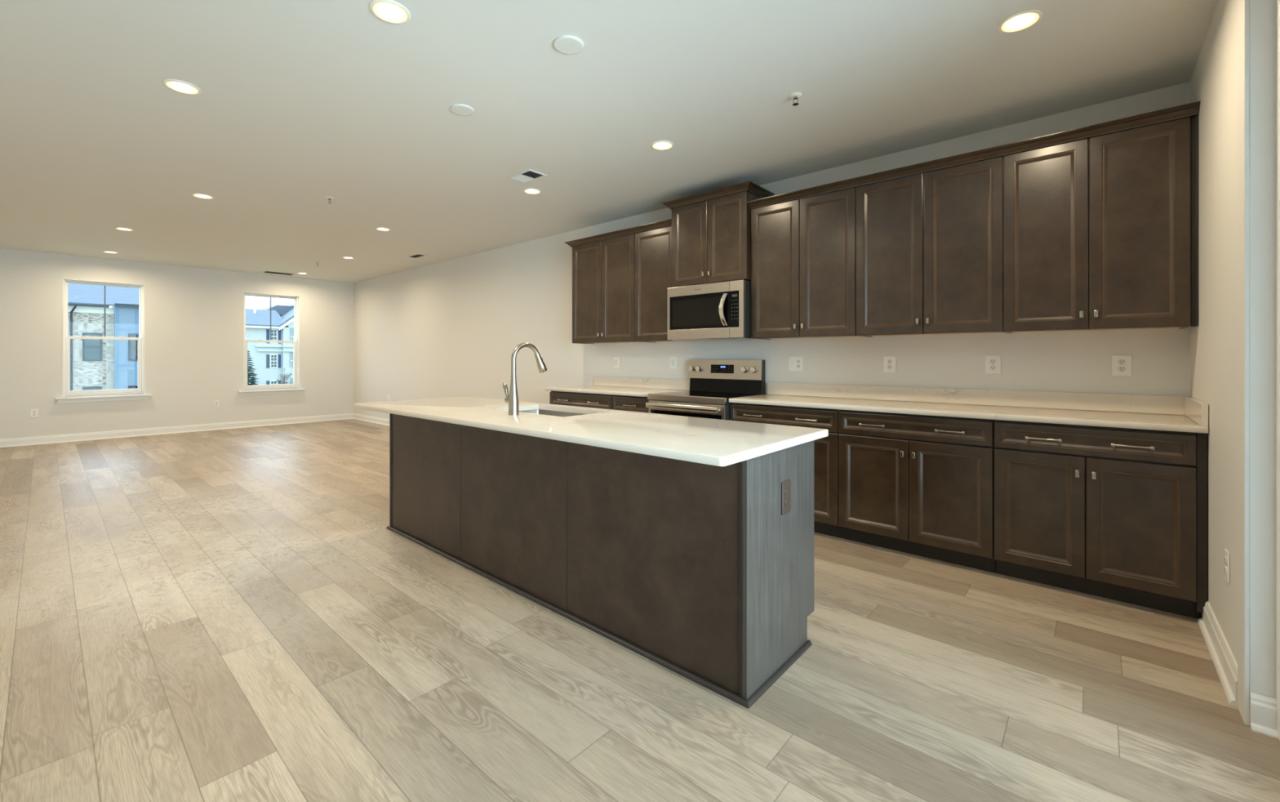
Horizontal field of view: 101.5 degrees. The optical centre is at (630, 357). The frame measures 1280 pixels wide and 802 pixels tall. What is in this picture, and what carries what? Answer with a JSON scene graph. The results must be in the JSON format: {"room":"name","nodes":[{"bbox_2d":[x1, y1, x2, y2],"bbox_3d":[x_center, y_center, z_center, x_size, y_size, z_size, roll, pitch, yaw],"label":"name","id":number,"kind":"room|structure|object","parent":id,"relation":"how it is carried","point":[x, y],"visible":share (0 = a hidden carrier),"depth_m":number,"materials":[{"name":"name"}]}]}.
{"room":"open-plan kitchen","nodes":[
{"label":"open-plan kitchen","id":0,"kind":"room"},
{"bbox_2d":[0,248,353,439],"bbox_3d":[-7.387,-0.139,8.655,0.150,2.730,5.500,0,0,42],"label":"wall","id":1,"kind":"structure","parent":0,"point":[194,316],"depth_m":8.49,"materials":[{"name":"beige paint"}]},
{"bbox_2d":[30,408,38,417],"bbox_3d":[-8.422,0.781,7.373,0.009,0.118,0.075,0,0,42],"label":"outlet","id":2,"kind":"object","parent":1,"relation":"attached to","point":[33,412],"visible":1,"depth_m":7.37,"materials":[{"name":"white plastic"}]},
{"bbox_2d":[54,277,151,403],"bbox_3d":[-7.976,-0.251,7.923,0.205,1.813,1.025,0,0,42],"label":"window","id":3,"kind":"structure","parent":1,"relation":"in","point":[68,395],"depth_m":7.92,"materials":[{"name":"white paint"}]},
{"bbox_2d":[0,413,353,447],"bbox_3d":[-7.320,1.168,8.595,0.030,0.115,5.200,0,0,42],"label":"baseboard","id":4,"kind":"structure","parent":1,"relation":"attached to","point":[15,442],"depth_m":8.35,"materials":[{"name":"white paint"}]},
{"bbox_2d":[213,400,218,407],"bbox_3d":[-7.063,0.782,8.898,0.009,0.118,0.075,0,0,42],"label":"outlet","id":5,"kind":"object","parent":1,"relation":"attached to","point":[215,402],"visible":1,"depth_m":8.89,"materials":[{"name":"white plastic"}]},
{"bbox_2d":[237,291,305,395],"bbox_3d":[-6.549,-0.252,9.524,0.205,1.825,1.017,0,0,42],"label":"window","id":6,"kind":"structure","parent":1,"relation":"in","point":[294,388],"depth_m":9.57,"materials":[{"name":"white paint"}]},
{"bbox_2d":[0,0,1217,283],"bbox_3d":[-2.317,-1.560,4.138,13.730,0.129,5.500,0,0,42],"label":"ceiling","id":7,"kind":"structure","parent":0,"point":[300,104],"depth_m":3.10,"materials":[{"name":"white paint"}]},
{"bbox_2d":[102,250,118,253],"bbox_3d":[-7.390,-1.501,7.419,0.164,0.006,0.164,0,0,42],"label":"recessed light","id":8,"kind":"object","parent":7,"relation":"in","point":[107,251],"visible":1,"depth_m":7.40,"materials":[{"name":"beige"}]},
{"bbox_2d":[114,226,133,231],"bbox_3d":[-5.907,-1.501,6.091,0.164,0.006,0.164,0,0,42],"label":"recessed light","id":9,"kind":"object","parent":7,"relation":"in","point":[117,228],"visible":1,"depth_m":6.08,"materials":[{"name":"beige"}]},
{"bbox_2d":[162,79,201,94],"bbox_3d":[-2.489,-1.501,2.898,0.164,0.006,0.164,0,0,42],"label":"recessed light","id":10,"kind":"object","parent":7,"relation":"in","point":[179,86],"visible":1,"depth_m":2.89,"materials":[{"name":"beige plastic"}]},
{"bbox_2d":[191,193,213,199],"bbox_3d":[-3.975,-1.501,4.852,0.164,0.006,0.164,0,0,42],"label":"recessed light","id":11,"kind":"object","parent":7,"relation":"in","point":[197,195],"visible":1,"depth_m":4.85,"materials":[{"name":"beige plastic"}]},
{"bbox_2d":[261,270,296,275],"bbox_3d":[-6.235,-1.500,9.249,0.260,0.007,0.460,0,0,42],"label":"ceiling vent","id":12,"kind":"object","parent":7,"relation":"in","point":[265,271],"visible":1,"depth_m":9.24,"materials":[{"name":"white metal"}]},
{"bbox_2d":[325,195,333,203],"bbox_3d":[-2.825,-1.477,4.899,0.068,0.053,0.068,0,0,42],"label":"sprinkler","id":13,"kind":"object","parent":7,"relation":"attached to","point":[330,198],"visible":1,"depth_m":4.89,"materials":[{"name":"silver metal"}]},
{"bbox_2d":[342,256,354,258],"bbox_3d":[-4.238,-1.501,7.832,0.164,0.006,0.164,0,0,42],"label":"recessed light","id":14,"kind":"object","parent":7,"relation":"in","point":[345,257],"visible":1,"depth_m":7.82,"materials":[{"name":"beige"}]},
{"bbox_2d":[375,226,391,231],"bbox_3d":[-2.893,-1.501,6.098,0.164,0.006,0.164,0,0,42],"label":"recessed light","id":15,"kind":"object","parent":7,"relation":"in","point":[381,228],"visible":1,"depth_m":6.08,"materials":[{"name":"beige"}]},
{"bbox_2d":[368,0,410,24],"bbox_3d":[-1.045,-1.501,2.268,0.164,0.006,0.164,0,0,42],"label":"recessed light","id":16,"kind":"object","parent":7,"relation":"in","point":[391,11],"visible":1,"depth_m":2.26,"materials":[{"name":"beige plastic"}]},
{"bbox_2d":[406,253,426,257],"bbox_3d":[-3.153,-1.500,7.688,0.340,0.007,0.150,0,0,42],"label":"ceiling vent","id":17,"kind":"object","parent":7,"relation":"in","point":[415,255],"visible":1,"depth_m":7.68,"materials":[{"name":"black metal"}]},
{"bbox_2d":[507,168,546,183],"bbox_3d":[-0.858,-1.500,4.322,0.295,0.007,0.185,0,0,42],"label":"ceiling vent","id":18,"kind":"object","parent":7,"relation":"in","point":[527,175],"visible":1,"depth_m":4.32,"materials":[{"name":"white metal"}]},
{"bbox_2d":[523,187,541,194],"bbox_3d":[-0.890,-1.501,4.710,0.164,0.006,0.164,0,0,42],"label":"recessed light","id":19,"kind":"object","parent":7,"relation":"in","point":[529,190],"visible":1,"depth_m":4.71,"materials":[{"name":"beige plastic"}]},
{"bbox_2d":[650,140,674,150],"bbox_3d":[0.222,-1.501,3.692,0.164,0.006,0.164,0,0,42],"label":"recessed light","id":20,"kind":"object","parent":7,"relation":"in","point":[659,144],"visible":1,"depth_m":3.68,"materials":[{"name":"beige plastic"}]},
{"bbox_2d":[789,92,801,106],"bbox_3d":[0.943,-1.477,2.990,0.068,0.053,0.068,0,0,42],"label":"sprinkler","id":21,"kind":"object","parent":7,"relation":"attached to","point":[794,95],"visible":1,"depth_m":2.98,"materials":[{"name":"silver metal"}]},
{"bbox_2d":[997,8,1043,33],"bbox_3d":[1.738,-1.501,2.335,0.164,0.006,0.164,0,0,42],"label":"recessed light","id":22,"kind":"object","parent":7,"relation":"in","point":[1019,21],"visible":1,"depth_m":2.33,"materials":[{"name":"beige plastic"}]},
{"bbox_2d":[0,418,1279,801],"bbox_3d":[-2.317,1.286,4.138,13.730,0.120,5.500,0,0,42],"label":"floor","id":23,"kind":"structure","parent":0,"point":[228,615],"depth_m":1.99,"materials":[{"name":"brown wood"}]},
{"bbox_2d":[549,391,613,408],"bbox_3d":[-0.318,0.784,5.394,0.904,0.882,0.661,0,0,42],"label":"base cabinet","id":24,"kind":"object","parent":23,"relation":"on","point":[560,397],"visible":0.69,"depth_m":5.15,"materials":[{"name":"brown wood"}]},
{"bbox_2d":[545,376,689,396],"bbox_3d":[-0.149,0.276,5.249,1.430,0.132,0.653,0,0,42],"label":"countertop","id":25,"kind":"structure","parent":24,"relation":"on","point":[627,386],"depth_m":5.27,"materials":[{"name":"white stone"}]},
{"bbox_2d":[386,413,813,708],"bbox_3d":[-0.454,0.784,3.038,2.906,0.882,0.662,0,0,42],"label":"kitchen island","id":26,"kind":"object","parent":23,"relation":"on","point":[698,571],"visible":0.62,"depth_m":2.24,"materials":[{"name":"brown wood"}]},
{"bbox_2d":[354,395,828,466],"bbox_3d":[-0.520,0.327,2.935,2.940,0.030,0.870,0,0,42],"label":"island countertop","id":27,"kind":"structure","parent":26,"relation":"on","point":[708,441],"depth_m":2.31,"materials":[{"name":"white stone"}]},
{"bbox_2d":[502,342,546,415],"bbox_3d":[-0.601,0.112,2.957,0.122,0.398,0.256,0,0,42],"label":"faucet","id":28,"kind":"object","parent":27,"relation":"on","point":[512,399],"visible":1,"depth_m":2.85,"materials":[{"name":"silver metal"}]},
{"bbox_2d":[518,408,585,416],"bbox_3d":[-0.486,0.449,3.123,0.727,0.213,0.422,0,0,42],"label":"sink","id":29,"kind":"object","parent":27,"relation":"in","point":[557,413],"visible":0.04,"depth_m":3.40,"materials":[{"name":"silver metal"}]},
{"bbox_2d":[781,479,791,515],"bbox_3d":[0.618,0.552,2.074,0.009,0.128,0.078,0,0,42],"label":"outlet","id":30,"kind":"object","parent":26,"relation":"attached to","point":[786,485],"visible":1,"depth_m":2.06,"materials":[{"name":"brown plastic"}]},
{"bbox_2d":[785,497,789,506],"bbox_3d":[0.621,0.571,2.072,0.003,0.033,0.033,0,0,42],"label":"receptacle","id":31,"kind":"object","parent":30,"relation":"attached to","point":[787,499],"depth_m":2.07,"materials":[{"name":"brown plastic"}]},
{"bbox_2d":[785,487,789,496],"bbox_3d":[0.621,0.532,2.072,0.003,0.033,0.033,0,0,42],"label":"receptacle","id":32,"kind":"object","parent":30,"relation":"attached to","point":[787,489],"depth_m":2.07,"materials":[{"name":"brown plastic"}]},
{"bbox_2d":[612,395,650,413],"bbox_3d":[0.201,0.784,4.932,0.478,0.882,0.661,0,0,42],"label":"base cabinet","id":33,"kind":"object","parent":23,"relation":"on","point":[623,402],"visible":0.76,"depth_m":4.72,"materials":[{"name":"brown wood"}]},
{"bbox_2d":[645,359,765,420],"bbox_3d":[0.646,0.620,4.484,0.766,1.209,0.734,0,0,42],"label":"range","id":34,"kind":"object","parent":23,"relation":"on","point":[713,382],"visible":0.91,"depth_m":4.50,"materials":[{"name":"silver metal"}]},
{"bbox_2d":[654,390,761,400],"bbox_3d":[0.643,0.319,4.481,0.766,0.022,0.580,0,0,42],"label":"cooktop","id":35,"kind":"object","parent":34,"relation":"in","point":[727,394],"depth_m":4.46,"materials":[{"name":"black glass"}]},
{"bbox_2d":[730,402,842,537],"bbox_3d":[1.269,0.784,3.980,0.822,0.882,0.661,0,0,42],"label":"base cabinet","id":36,"kind":"object","parent":23,"relation":"on","point":[826,448],"visible":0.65,"depth_m":3.58,"materials":[{"name":"brown wood"}]},
{"bbox_2d":[838,409,995,572],"bbox_3d":[1.898,0.784,3.420,0.854,0.882,0.661,0,0,42],"label":"base cabinet","id":37,"kind":"object","parent":23,"relation":"on","point":[921,485],"visible":0.99,"depth_m":3.17,"materials":[{"name":"brown wood"}]},
{"bbox_2d":[728,382,1208,433],"bbox_3d":[1.895,0.276,3.429,2.489,0.132,0.653,0,0,42],"label":"countertop","id":38,"kind":"structure","parent":37,"relation":"on","point":[1155,412],"depth_m":3.19,"materials":[{"name":"white stone"}]},
{"bbox_2d":[994,419,1207,618],"bbox_3d":[2.520,0.784,2.866,0.806,0.882,0.661,0,0,42],"label":"base cabinet","id":39,"kind":"object","parent":23,"relation":"on","point":[1112,513],"visible":1,"depth_m":2.61,"materials":[{"name":"brown wood"}]},
{"bbox_2d":[353,81,1190,418],"bbox_3d":[-0.482,-0.139,6.086,13.580,2.730,0.150,0,0,42],"label":"wall","id":40,"kind":"structure","parent":0,"point":[451,328],"depth_m":5.49,"materials":[{"name":"beige paint"}]},
{"bbox_2d":[352,413,389,426],"bbox_3d":[-3.043,1.168,8.247,6.880,0.115,0.030,0,0,42],"label":"baseboard","id":41,"kind":"structure","parent":40,"relation":"attached to","point":[380,420],"depth_m":9.92,"materials":[{"name":"white paint"}]},
{"bbox_2d":[572,233,638,343],"bbox_3d":[-0.207,-0.689,5.504,0.905,1.061,0.349,0,0,42],"label":"upper cabinet","id":42,"kind":"object","parent":40,"relation":"attached to","point":[603,270],"visible":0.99,"depth_m":5.37,"materials":[{"name":"brown wood"}]},
{"bbox_2d":[564,218,671,247],"bbox_3d":[-0.056,-1.234,5.349,1.454,0.048,0.380,0,0,42],"label":"crown molding","id":43,"kind":"structure","parent":42,"relation":"attached to","point":[665,223],"depth_m":5.16,"materials":[{"name":"brown wood"}]},
{"bbox_2d":[613,356,618,368],"bbox_3d":[-0.161,0.050,5.693,0.080,0.120,0.009,0,0,42],"label":"outlet","id":44,"kind":"object","parent":40,"relation":"attached to","point":[615,358],"visible":1,"depth_m":5.69,"materials":[{"name":"white plastic"}]},
{"bbox_2d":[593,376,689,390],"bbox_3d":[0.089,0.261,5.461,1.345,0.102,0.020,0,0,42],"label":"backsplash","id":45,"kind":"structure","parent":40,"relation":"attached to","point":[652,383],"depth_m":5.41,"materials":[{"name":"white stone"}]},
{"bbox_2d":[634,225,687,342],"bbox_3d":[0.324,-0.689,5.049,0.489,1.061,0.323,0,0,42],"label":"upper cabinet","id":46,"kind":"object","parent":40,"relation":"attached to","point":[652,248],"visible":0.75,"depth_m":4.95,"materials":[{"name":"brown wood"}]},
{"bbox_2d":[670,356,676,368],"bbox_3d":[0.417,0.048,5.178,0.080,0.120,0.008,0,0,42],"label":"light switch","id":47,"kind":"object","parent":40,"relation":"attached to","point":[673,359],"visible":1,"depth_m":5.17,"materials":[{"name":"white plastic"}]},
{"bbox_2d":[671,191,762,287],"bbox_3d":[0.767,-0.998,4.600,0.763,0.723,0.404,0,0,42],"label":"upper cabinet","id":48,"kind":"object","parent":40,"relation":"attached to","point":[711,238],"visible":0.91,"depth_m":4.43,"materials":[{"name":"brown wood"}]},
{"bbox_2d":[667,279,764,341],"bbox_3d":[0.741,-0.392,4.578,0.769,0.468,0.470,0,0,42],"label":"microwave","id":49,"kind":"object","parent":48,"relation":"attached to","point":[715,311],"visible":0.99,"depth_m":4.40,"materials":[{"name":"silver metal"}]},
{"bbox_2d":[731,293,737,319],"bbox_3d":[0.841,-0.415,4.239,0.058,0.202,0.001,0,0,42],"label":"keypad","id":50,"kind":"object","parent":49,"relation":"attached to","point":[734,296],"depth_m":4.24,"materials":[{"name":"black plastic"}]},
{"bbox_2d":[662,181,774,208],"bbox_3d":[0.753,-1.373,4.585,0.884,0.050,0.430,0,0,42],"label":"crown molding","id":51,"kind":"structure","parent":48,"relation":"attached to","point":[749,186],"depth_m":4.37,"materials":[{"name":"brown wood"}]},
{"bbox_2d":[788,356,802,371],"bbox_3d":[1.363,0.050,4.331,0.122,0.122,0.016,0,0,42],"label":"outlet","id":52,"kind":"object","parent":40,"relation":"attached to","point":[795,363],"visible":1,"depth_m":4.33,"materials":[{"name":"white plastic"}]},
{"bbox_2d":[751,186,870,339],"bbox_3d":[1.381,-0.689,4.090,0.828,1.061,0.349,0,0,42],"label":"upper cabinet","id":53,"kind":"object","parent":40,"relation":"attached to","point":[803,251],"visible":0.98,"depth_m":3.95,"materials":[{"name":"brown wood"}]},
{"bbox_2d":[883,355,896,372],"bbox_3d":[1.907,0.048,3.851,0.084,0.120,0.009,0,0,42],"label":"outlet","id":54,"kind":"object","parent":40,"relation":"attached to","point":[889,362],"visible":1,"depth_m":3.85,"materials":[{"name":"white plastic"}]},
{"bbox_2d":[856,155,1007,337],"bbox_3d":[2.011,-0.689,3.529,0.854,1.061,0.349,0,0,42],"label":"upper cabinet","id":55,"kind":"object","parent":40,"relation":"attached to","point":[930,244],"visible":0.96,"depth_m":3.38,"materials":[{"name":"brown wood"}]},
{"bbox_2d":[746,100,1200,208],"bbox_3d":[1.880,-1.234,3.406,2.485,0.048,0.058,0,0,42],"label":"crown molding","id":56,"kind":"structure","parent":55,"relation":"on","point":[1189,109],"depth_m":3.11,"materials":[{"name":"brown wood"}]},
{"bbox_2d":[767,382,1189,414],"bbox_3d":[2.106,0.261,3.665,2.489,0.102,0.020,0,0,42],"label":"backsplash","id":57,"kind":"structure","parent":40,"relation":"attached to","point":[1140,403],"depth_m":3.40,"materials":[{"name":"white stone"}]},
{"bbox_2d":[985,355,1000,373],"bbox_3d":[2.378,0.045,3.432,0.088,0.124,0.009,0,0,42],"label":"outlet","id":58,"kind":"object","parent":40,"relation":"attached to","point":[993,362],"visible":1,"depth_m":3.43,"materials":[{"name":"white plastic"}]},
{"bbox_2d":[990,364,995,369],"bbox_3d":[2.376,0.064,3.429,0.033,0.033,0.003,0,0,42],"label":"receptacle","id":59,"kind":"object","parent":58,"relation":"attached to","point":[992,366],"depth_m":3.43,"materials":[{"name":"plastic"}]},
{"bbox_2d":[990,359,995,364],"bbox_3d":[2.376,0.025,3.429,0.033,0.033,0.003,0,0,42],"label":"receptacle","id":60,"kind":"object","parent":58,"relation":"attached to","point":[992,361],"depth_m":3.43,"materials":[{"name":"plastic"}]},
{"bbox_2d":[1003,115,1198,333],"bbox_3d":[2.629,-0.689,2.978,0.798,1.061,0.349,0,0,42],"label":"upper cabinet","id":61,"kind":"object","parent":40,"relation":"attached to","point":[1100,232],"visible":1,"depth_m":2.83,"materials":[{"name":"brown wood"}]},
{"bbox_2d":[1111,355,1132,376],"bbox_3d":[2.838,0.045,3.021,0.086,0.120,0.009,0,0,42],"label":"outlet","id":62,"kind":"object","parent":40,"relation":"attached to","point":[1122,365],"visible":1,"depth_m":3.02,"materials":[{"name":"white plastic"}]},
{"bbox_2d":[1117,365,1125,371],"bbox_3d":[2.837,0.064,3.019,0.033,0.033,0.003,0,0,42],"label":"receptacle","id":63,"kind":"object","parent":62,"relation":"attached to","point":[1120,368],"depth_m":3.02,"materials":[{"name":"plastic"}]},
{"bbox_2d":[1117,359,1125,364],"bbox_3d":[2.837,0.025,3.019,0.033,0.033,0.003,0,0,42],"label":"receptacle","id":64,"kind":"object","parent":62,"relation":"attached to","point":[1120,362],"depth_m":3.02,"materials":[{"name":"plastic"}]},
{"bbox_2d":[1190,0,1275,698],"bbox_3d":[1.440,-0.139,0.892,0.200,2.730,5.350,0,0,42],"label":"wall","id":65,"kind":"structure","parent":0,"point":[1214,79],"depth_m":1.95,"materials":[{"name":"beige paint"}]},
{"bbox_2d":[1197,600,1237,706],"bbox_3d":[2.386,1.168,2.127,0.030,0.115,0.778,0,0,42],"label":"baseboard","id":66,"kind":"structure","parent":65,"relation":"attached to","point":[1224,662],"depth_m":2.06,"materials":[{"name":"white paint"}]},
{"bbox_2d":[1224,548,1230,582],"bbox_3d":[2.308,0.804,2.024,0.009,0.115,0.070,0,0,42],"label":"outlet","id":67,"kind":"object","parent":65,"relation":"attached to","point":[1227,555],"visible":1,"depth_m":2.00,"materials":[{"name":"white plastic"}]},
{"bbox_2d":[1237,0,1249,725],"bbox_3d":[1.102,-0.062,0.671,0.012,2.575,3.100,0,0,42],"label":"trim","id":68,"kind":"structure","parent":65,"relation":"attached to","point":[1243,6],"depth_m":1.75,"materials":[{"name":"beige paint"}]},
{"bbox_2d":[1249,691,1278,738],"bbox_3d":[2.071,1.168,1.709,0.055,0.115,0.030,0,0,42],"label":"baseboard","id":69,"kind":"structure","parent":65,"relation":"attached to","point":[1263,708],"depth_m":1.71,"materials":[{"name":"white paint"}]},
{"bbox_2d":[1275,0,1279,740],"bbox_3d":[1.196,-0.004,0.588,0.130,2.460,2.870,0,0,42],"label":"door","id":70,"kind":"structure","parent":65,"relation":"in","point":[1277,2],"depth_m":1.68,"materials":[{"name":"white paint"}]},
{"label":"outside","id":71,"kind":"structure","parent":0,"visible":0},
{"bbox_3d":[-39.253,4.976,47.218,97.800,0.300,130.000,0,0,42],"label":"ground","id":72,"kind":"structure","parent":71,"visible":0},
{"bbox_2d":[67,283,138,390],"bbox_3d":[-36.518,-2.124,28.377,10.950,13.900,19.500,0,0,42],"label":"townhouse","id":73,"kind":"structure","parent":72,"relation":"on","point":[95,364],"depth_m":29.36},
{"bbox_2d":[247,350,260,385],"bbox_3d":[-36.114,2.050,49.113,3.544,5.649,3.523,0,0,-33],"label":"conifer tree","id":74,"kind":"object","parent":72,"relation":"on","point":[251,380],"visible":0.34,"depth_m":49.09,"materials":[{"name":"green plant"}]},
{"bbox_2d":[245,302,293,384],"bbox_3d":[-42.771,-1.249,62.137,10.700,12.150,20.400,0,0,42],"label":"house","id":75,"kind":"structure","parent":72,"relation":"on","point":[270,359],"depth_m":58.46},
{"bbox_2d":[266,354,269,367],"bbox_3d":[-40.247,0.356,57.927,0.070,1.500,0.270,0,0,42],"label":"shutter","id":76,"kind":"object","parent":75,"relation":"hanging from","point":[267,355],"depth_m":57.88,"materials":[{"name":"wood"}]},
{"bbox_2d":[278,354,280,367],"bbox_3d":[-39.512,0.356,58.752,0.070,1.500,0.240,0,0,42],"label":"shutter","id":77,"kind":"object","parent":75,"relation":"hanging from","point":[279,355],"depth_m":58.72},
{"bbox_2d":[278,329,280,340],"bbox_3d":[-39.512,-2.404,58.752,0.070,1.540,0.240,0,0,42],"label":"shutter","id":78,"kind":"object","parent":75,"relation":"hanging from","point":[279,331],"depth_m":58.72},
{"bbox_2d":[276,368,292,383],"bbox_3d":[-34.663,2.932,52.268,1.619,3.793,1.626,0,0,42],"label":"sparse tree","id":79,"kind":"object","parent":72,"relation":"on","point":[286,375],"visible":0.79,"depth_m":52.22,"materials":[{"name":"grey plant"}]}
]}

